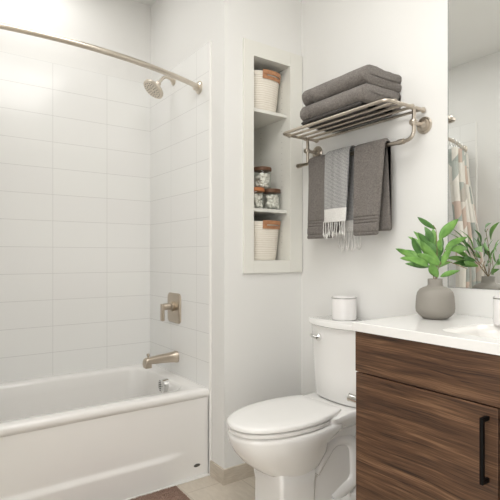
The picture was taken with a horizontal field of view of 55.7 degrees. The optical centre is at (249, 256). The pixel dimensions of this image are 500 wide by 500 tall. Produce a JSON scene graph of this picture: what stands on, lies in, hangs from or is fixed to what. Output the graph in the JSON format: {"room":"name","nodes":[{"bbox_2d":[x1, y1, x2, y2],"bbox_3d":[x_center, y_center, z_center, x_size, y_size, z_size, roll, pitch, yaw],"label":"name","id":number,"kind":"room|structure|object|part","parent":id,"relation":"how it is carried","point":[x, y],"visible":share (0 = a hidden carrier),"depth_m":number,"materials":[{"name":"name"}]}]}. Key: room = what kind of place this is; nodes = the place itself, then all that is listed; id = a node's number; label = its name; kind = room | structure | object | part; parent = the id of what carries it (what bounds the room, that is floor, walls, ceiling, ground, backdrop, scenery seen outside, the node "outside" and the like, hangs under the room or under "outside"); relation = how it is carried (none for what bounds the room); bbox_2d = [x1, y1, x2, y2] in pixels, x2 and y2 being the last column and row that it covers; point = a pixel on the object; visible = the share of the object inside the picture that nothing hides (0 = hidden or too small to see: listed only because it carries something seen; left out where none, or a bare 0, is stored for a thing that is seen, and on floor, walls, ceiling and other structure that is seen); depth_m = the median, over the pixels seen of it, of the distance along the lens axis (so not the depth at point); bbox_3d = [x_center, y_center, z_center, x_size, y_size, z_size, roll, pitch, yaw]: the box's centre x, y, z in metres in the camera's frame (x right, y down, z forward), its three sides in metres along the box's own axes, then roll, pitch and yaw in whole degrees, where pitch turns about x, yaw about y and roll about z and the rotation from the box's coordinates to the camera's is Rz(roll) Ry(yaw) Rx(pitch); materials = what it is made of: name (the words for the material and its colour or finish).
{"room":"bathroom","nodes":[
{"label":"bathroom","id":0,"kind":"room"},
{"bbox_2d":[0,51,149,382],"bbox_3d":[-1.318,-0.193,2.730,1.578,1.925,0.009,0,0,-35],"label":"tiled wall","id":1,"kind":"structure","parent":0,"point":[75,143],"depth_m":2.89,"materials":[{"name":"white tile"}]},
{"bbox_2d":[0,0,150,82],"bbox_3d":[-1.141,-0.260,2.934,2.360,2.860,0.120,0,0,-35],"label":"wall","id":2,"kind":"structure","parent":0,"point":[120,26],"depth_m":2.94,"materials":[{"name":"paint"}]},
{"bbox_2d":[133,0,155,5],"bbox_3d":[-0.044,-1.740,1.382,2.360,0.100,3.921,0,0,-35],"label":"ceiling","id":3,"kind":"structure","parent":0,"point":[147,2],"depth_m":3.13,"materials":[{"name":"paint"}]},
{"bbox_2d":[150,42,208,399],"bbox_3d":[-0.444,-0.193,2.869,0.009,1.925,0.791,0,0,-35],"label":"tiled wall","id":4,"kind":"structure","parent":0,"point":[179,120],"depth_m":2.79,"materials":[{"name":"white tile"}]},
{"bbox_2d":[0,22,202,93],"bbox_3d":[-0.883,-0.938,2.114,1.578,0.072,0.219,0,0,-35],"label":"curtain rod","id":5,"kind":"object","parent":4,"relation":"attached to","point":[198,86],"visible":1,"depth_m":2.13,"materials":[{"name":"silver metal"}]},
{"bbox_2d":[143,75,175,98],"bbox_3d":[-0.542,-1.025,2.837,0.192,0.151,0.133,0,0,-35],"label":"shower","id":6,"kind":"object","parent":4,"relation":"attached to","point":[153,88],"visible":0.95,"depth_m":2.81,"materials":[{"name":"silver metal"}]},
{"bbox_3d":[-0.507,-1.065,2.861,0.108,0.059,0.019,0,0,-35],"label":"shower arm","id":7,"kind":"part","parent":6,"relation":"part of","materials":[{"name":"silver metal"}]},
{"bbox_2d":[143,351,178,368],"bbox_3d":[-0.527,0.606,2.798,0.210,0.084,0.064,0,0,-35],"label":"tub spout","id":8,"kind":"object","parent":4,"relation":"attached to","point":[173,356],"visible":1,"depth_m":2.77,"materials":[{"name":"silver metal"}]},
{"bbox_2d":[160,292,180,323],"bbox_3d":[-0.494,0.312,2.855,0.092,0.180,0.168,0,0,-35],"label":"shower valve","id":9,"kind":"object","parent":4,"relation":"attached to","point":[173,306],"visible":1,"depth_m":2.84,"materials":[{"name":"silver metal"}]},
{"bbox_3d":[-0.524,0.335,2.834,0.018,0.102,0.026,0,0,-35],"label":"lever handle","id":10,"kind":"part","parent":9,"relation":"part of","materials":[{"name":"silver metal"}]},
{"bbox_3d":[-0.492,0.302,2.856,0.068,0.060,0.060,0,0,-35],"label":"valve stem","id":11,"kind":"part","parent":9,"relation":"part of","materials":[{"name":"silver metal"}]},
{"bbox_2d":[209,41,211,473],"bbox_3d":[-0.213,0.007,2.540,0.011,2.325,0.012,0,0,-35],"label":"trim","id":12,"kind":"structure","parent":4,"relation":"attached to","point":[210,42],"depth_m":2.54,"materials":[{"name":"white"}]},
{"bbox_2d":[135,472,254,499],"bbox_3d":[-0.534,1.220,1.036,3.560,0.100,3.921,0,0,-35],"label":"floor","id":13,"kind":"structure","parent":0,"point":[205,488],"depth_m":2.38,"materials":[{"name":"beige tile"}]},
{"bbox_2d":[0,363,209,499],"bbox_3d":[-1.085,0.941,2.401,1.576,0.459,0.798,0,0,-35],"label":"bathtub","id":14,"kind":"object","parent":13,"relation":"on","point":[128,432],"visible":0.94,"depth_m":2.33,"materials":[{"name":"white ceramic"}]},
{"bbox_2d":[0,363,208,437],"bbox_3d":[-1.089,0.899,2.407,1.576,0.377,0.782,0,0,-35],"label":"basin","id":15,"kind":"object","parent":14,"relation":"in","point":[129,401],"depth_m":2.52,"materials":[{"name":"white ceramic"}]},
{"bbox_2d":[130,485,188,499],"bbox_3d":[-0.488,1.155,2.000,0.640,0.029,0.522,0,0,-35],"label":"bath mat","id":16,"kind":"object","parent":13,"relation":"on","point":[173,493],"visible":1,"depth_m":2.27,"materials":[{"name":"brown fabric"}]},
{"bbox_2d":[227,315,364,499],"bbox_3d":[0.230,0.740,2.160,0.742,0.860,0.379,0,0,-35],"label":"toilet","id":17,"kind":"object","parent":13,"relation":"on","point":[297,447],"visible":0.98,"depth_m":2.11,"materials":[{"name":"white ceramic"}]},
{"bbox_3d":[0.129,0.726,2.103,0.501,0.018,0.351,0,0,-35],"label":"seat","id":18,"kind":"part","parent":17,"relation":"part of","materials":[{"name":"white plastic"}]},
{"bbox_3d":[0.134,0.700,2.107,0.524,0.026,0.355,0,0,-35],"label":"lid","id":19,"kind":"part","parent":17,"relation":"part of","materials":[{"name":"white plastic"}]},
{"bbox_3d":[0.323,0.395,2.324,0.040,0.034,0.054,0,0,-35],"label":"flush lever","id":20,"kind":"part","parent":17,"relation":"part of","materials":[{"name":"silver metal"}]},
{"bbox_3d":[0.455,0.518,2.307,0.182,0.357,0.340,0,0,-35],"label":"tank","id":21,"kind":"part","parent":17,"relation":"part of","materials":[{"name":"white ceramic"}]},
{"bbox_3d":[0.453,0.325,2.306,0.209,0.030,0.360,0,0,-35],"label":"tank lid","id":22,"kind":"part","parent":17,"relation":"part of","materials":[{"name":"white ceramic"}]},
{"bbox_2d":[331,296,356,320],"bbox_3d":[0.464,0.254,2.340,0.123,0.112,0.123,0,0,-35],"label":"candle cup","id":23,"kind":"object","parent":17,"relation":"on","point":[343,307],"visible":1,"depth_m":2.29,"materials":[{"name":"white ceramic"}]},
{"bbox_2d":[355,331,499,499],"bbox_3d":[0.987,0.719,1.275,0.554,0.902,1.416,0,0,-35],"label":"vanity cabinet","id":24,"kind":"object","parent":13,"relation":"on","point":[428,415],"visible":0.94,"depth_m":1.48,"materials":[{"name":"brown wood"}]},
{"bbox_2d":[347,393,355,402],"bbox_3d":[0.447,0.530,1.798,0.177,0.044,0.061,0,0,-35],"label":"paper holder","id":25,"kind":"object","parent":24,"relation":"attached to","point":[351,397],"visible":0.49,"depth_m":1.76,"materials":[{"name":"silver metal"}]},
{"bbox_2d":[352,314,499,354],"bbox_3d":[0.997,0.300,1.284,0.528,0.126,1.430,0,0,-35],"label":"countertop","id":26,"kind":"structure","parent":24,"relation":"on","point":[466,332],"depth_m":1.60,"materials":[{"name":"white stone"}]},
{"bbox_2d":[415,278,454,319],"bbox_3d":[0.709,0.161,1.812,0.143,0.152,0.143,0,0,-35],"label":"vase","id":27,"kind":"object","parent":26,"relation":"on","point":[434,301],"visible":1,"depth_m":1.76,"materials":[{"name":"grey ceramic"}]},
{"bbox_2d":[396,217,466,278],"bbox_3d":[0.715,-0.016,1.865,0.303,0.268,0.238,0,0,-4],"label":"sprigs","id":28,"kind":"object","parent":27,"relation":"in","point":[432,249],"visible":0.96,"depth_m":1.81,"materials":[{"name":"green plant"}]},
{"bbox_2d":[443,325,499,338],"bbox_3d":[0.856,0.302,1.399,0.287,0.123,0.507,0,0,-35],"label":"basin","id":29,"kind":"object","parent":26,"relation":"in","point":[481,331],"depth_m":1.63,"materials":[{"name":"white ceramic"}]},
{"bbox_2d":[493,296,499,325],"bbox_3d":[0.891,0.188,1.635,0.094,0.098,0.094,0,0,-35],"label":"cup","id":30,"kind":"object","parent":26,"relation":"on","point":[496,299],"visible":1,"depth_m":1.62,"materials":[{"name":"white ceramic"}]},
{"bbox_3d":[0.798,0.341,1.142,0.019,0.145,1.416,0,0,-35],"label":"drawer","id":31,"kind":"part","parent":24,"relation":"part of","materials":[{"name":"brown wood"}]},
{"bbox_3d":[0.647,0.535,1.307,0.036,0.184,0.010,0,0,-35],"label":"bar handle","id":32,"kind":"part","parent":24,"relation":"part of","materials":[{"name":"black metal"}]},
{"bbox_2d":[151,0,300,471],"bbox_3d":[-0.186,-0.260,2.965,0.524,2.860,0.931,0,0,-35],"label":"wall","id":33,"kind":"structure","parent":0,"point":[256,317],"depth_m":2.52,"materials":[{"name":"paint"}]},
{"bbox_2d":[210,460,254,484],"bbox_3d":[0.044,1.131,2.629,0.536,0.077,0.140,0,0,-35],"label":"baseboard","id":34,"kind":"structure","parent":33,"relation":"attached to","point":[229,475],"depth_m":2.47,"materials":[{"name":"beige tile"}]},
{"bbox_2d":[243,38,301,272],"bbox_3d":[0.024,-0.531,2.763,0.407,1.241,0.386,0,0,-35],"label":"recessed shelf","id":35,"kind":"object","parent":33,"relation":"attached to","point":[264,141],"visible":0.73,"depth_m":2.68,"materials":[{"name":"white paint"}]},
{"bbox_2d":[254,187,264,207],"bbox_3d":[0.029,-0.323,2.651,0.106,0.118,0.106,0,0,-35],"label":"glass jar","id":36,"kind":"object","parent":35,"relation":"on","point":[258,202],"visible":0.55,"depth_m":2.62,"materials":[{"name":"white"}]},
{"bbox_3d":[0.029,-0.372,2.651,0.106,0.020,0.106,0,0,-35],"label":"lid","id":37,"kind":"part","parent":36,"relation":"part of","materials":[{"name":"brown wood"}]},
{"bbox_2d":[254,166,271,187],"bbox_3d":[0.069,-0.441,2.671,0.106,0.118,0.106,0,0,-35],"label":"glass jar","id":38,"kind":"object","parent":36,"relation":"on","point":[262,180],"visible":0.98,"depth_m":2.64,"materials":[{"name":"white"}]},
{"bbox_3d":[0.069,-0.490,2.671,0.106,0.020,0.106,0,0,-35],"label":"lid","id":39,"kind":"part","parent":38,"relation":"part of","materials":[{"name":"brown wood"}]},
{"bbox_2d":[254,69,280,111],"bbox_3d":[0.040,-0.917,2.719,0.251,0.220,0.274,0,0,-35],"label":"storage basket","id":40,"kind":"object","parent":35,"relation":"on","point":[266,82],"visible":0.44,"depth_m":2.62,"materials":[{"name":"beige wicker"}]},
{"bbox_3d":[0.130,-1.004,2.640,0.033,0.046,0.151,0,0,43],"label":"leather handle","id":41,"kind":"part","parent":40,"relation":"part of","materials":[{"name":"brown leather"}]},
{"bbox_2d":[254,220,280,259],"bbox_3d":[0.040,-0.089,2.719,0.251,0.220,0.274,0,0,-35],"label":"storage basket","id":42,"kind":"object","parent":35,"relation":"in","point":[265,231],"visible":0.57,"depth_m":2.62,"materials":[{"name":"beige wicker"}]},
{"bbox_3d":[0.130,-0.176,2.640,0.033,0.046,0.151,0,0,43],"label":"leather handle","id":43,"kind":"part","parent":42,"relation":"part of","materials":[{"name":"brown leather"}]},
{"bbox_3d":[0.010,-0.255,2.761,0.251,0.019,0.339,0,0,-35],"label":"shelf","id":44,"kind":"part","parent":35,"relation":"part of","materials":[{"name":"white paint"}]},
{"bbox_3d":[0.010,-0.797,2.761,0.251,0.019,0.339,0,0,-35],"label":"shelf","id":45,"kind":"part","parent":35,"relation":"part of","materials":[{"name":"white paint"}]},
{"bbox_2d":[263,188,280,208],"bbox_3d":[0.123,-0.323,2.705,0.106,0.118,0.106,0,0,-35],"label":"glass jar","id":46,"kind":"object","parent":35,"relation":"on","point":[272,201],"visible":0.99,"depth_m":2.68,"materials":[{"name":"white"}]},
{"bbox_3d":[0.123,-0.372,2.705,0.106,0.020,0.106,0,0,-35],"label":"lid","id":47,"kind":"part","parent":46,"relation":"part of","materials":[{"name":"brown wood"}]},
{"bbox_2d":[301,0,499,437],"bbox_3d":[1.044,-0.260,1.783,0.120,2.860,3.320,0,0,-35],"label":"wall","id":48,"kind":"structure","parent":0,"point":[408,39],"depth_m":2.23,"materials":[{"name":"paint"}]},
{"bbox_2d":[283,98,431,167],"bbox_3d":[0.451,-0.572,2.291,0.264,0.160,0.793,0,0,-35],"label":"towel rack","id":49,"kind":"object","parent":48,"relation":"attached to","point":[424,124],"visible":0.99,"depth_m":2.16,"materials":[{"name":"silver metal"}]},
{"bbox_3d":[0.314,-0.573,2.580,0.017,0.135,0.017,0,0,-35],"label":"post","id":50,"kind":"part","parent":49,"relation":"part of","materials":[{"name":"silver metal"}]},
{"bbox_3d":[0.329,-0.574,2.590,0.077,0.025,0.027,0,0,-35],"label":"arm","id":51,"kind":"part","parent":49,"relation":"part of","materials":[{"name":"silver metal"}]},
{"bbox_2d":[307,154,341,238],"bbox_3d":[0.385,-0.313,2.470,0.070,0.438,0.208,0,0,-35],"label":"towel","id":52,"kind":"object","parent":49,"relation":"hanging from","point":[316,165],"visible":0.61,"depth_m":2.48,"materials":[{"name":"grey fabric"}]},
{"bbox_2d":[323,145,360,252],"bbox_3d":[0.457,-0.279,2.369,0.092,0.528,0.183,0,0,-35],"label":"patterned towel","id":53,"kind":"object","parent":49,"relation":"hanging from","point":[339,165],"visible":0.88,"depth_m":2.36,"materials":[{"name":"white fabric"}]},
{"bbox_3d":[0.409,-0.640,2.234,0.012,0.012,0.674,0,0,-35],"label":"shelf rail","id":54,"kind":"part","parent":49,"relation":"part of","materials":[{"name":"silver metal"}]},
{"bbox_2d":[301,102,391,132],"bbox_3d":[0.455,-0.661,2.273,0.220,0.027,0.390,0,0,-35],"label":"folded throw","id":55,"kind":"object","parent":49,"relation":"on","point":[358,104],"visible":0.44,"depth_m":2.21,"materials":[{"name":"grey fabric"}]},
{"bbox_2d":[300,83,400,120],"bbox_3d":[0.466,-0.715,2.273,0.270,0.081,0.430,0,0,-35],"label":"folded towel","id":56,"kind":"object","parent":49,"relation":"on","point":[368,93],"visible":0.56,"depth_m":2.13,"materials":[{"name":"grey fabric"}]},
{"bbox_2d":[302,64,401,105],"bbox_3d":[0.471,-0.794,2.272,0.269,0.086,0.425,0,0,-35],"label":"folded towel","id":57,"kind":"object","parent":56,"relation":"on","point":[371,74],"visible":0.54,"depth_m":2.13,"materials":[{"name":"grey fabric"}]},
{"bbox_3d":[0.455,-0.640,2.267,0.012,0.012,0.674,0,0,-35],"label":"shelf rail","id":58,"kind":"part","parent":49,"relation":"part of","materials":[{"name":"silver metal"}]},
{"bbox_3d":[0.461,-0.640,2.271,0.258,0.015,0.689,0,0,-35],"label":"shelf rail","id":59,"kind":"part","parent":49,"relation":"part of","materials":[{"name":"silver metal"}]},
{"bbox_3d":[0.500,-0.640,2.299,0.012,0.012,0.674,0,0,-35],"label":"shelf rail","id":60,"kind":"part","parent":49,"relation":"part of","materials":[{"name":"silver metal"}]},
{"bbox_3d":[0.553,-0.640,2.336,0.012,0.012,0.674,0,0,-35],"label":"shelf rail","id":61,"kind":"part","parent":49,"relation":"part of","materials":[{"name":"silver metal"}]},
{"bbox_2d":[353,138,391,235],"bbox_3d":[0.568,-0.318,2.211,0.084,0.440,0.181,0,0,-35],"label":"towel","id":62,"kind":"object","parent":49,"relation":"hanging from","point":[372,196],"visible":0.99,"depth_m":2.17,"materials":[{"name":"grey fabric"}]},
{"bbox_3d":[0.688,-0.568,2.050,0.017,0.144,0.068,0,0,-35],"label":"post","id":63,"kind":"part","parent":49,"relation":"part of","materials":[{"name":"silver metal"}]},
{"bbox_3d":[0.717,-0.574,2.039,0.077,0.025,0.027,0,0,-35],"label":"arm","id":64,"kind":"part","parent":49,"relation":"part of","materials":[{"name":"silver metal"}]},
{"bbox_2d":[448,0,499,289],"bbox_3d":[1.220,-0.661,1.427,0.003,1.578,1.356,0,0,-35],"label":"wall mirror","id":65,"kind":"object","parent":48,"relation":"attached to","point":[473,25],"visible":1,"depth_m":1.89,"materials":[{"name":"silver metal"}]}
]}

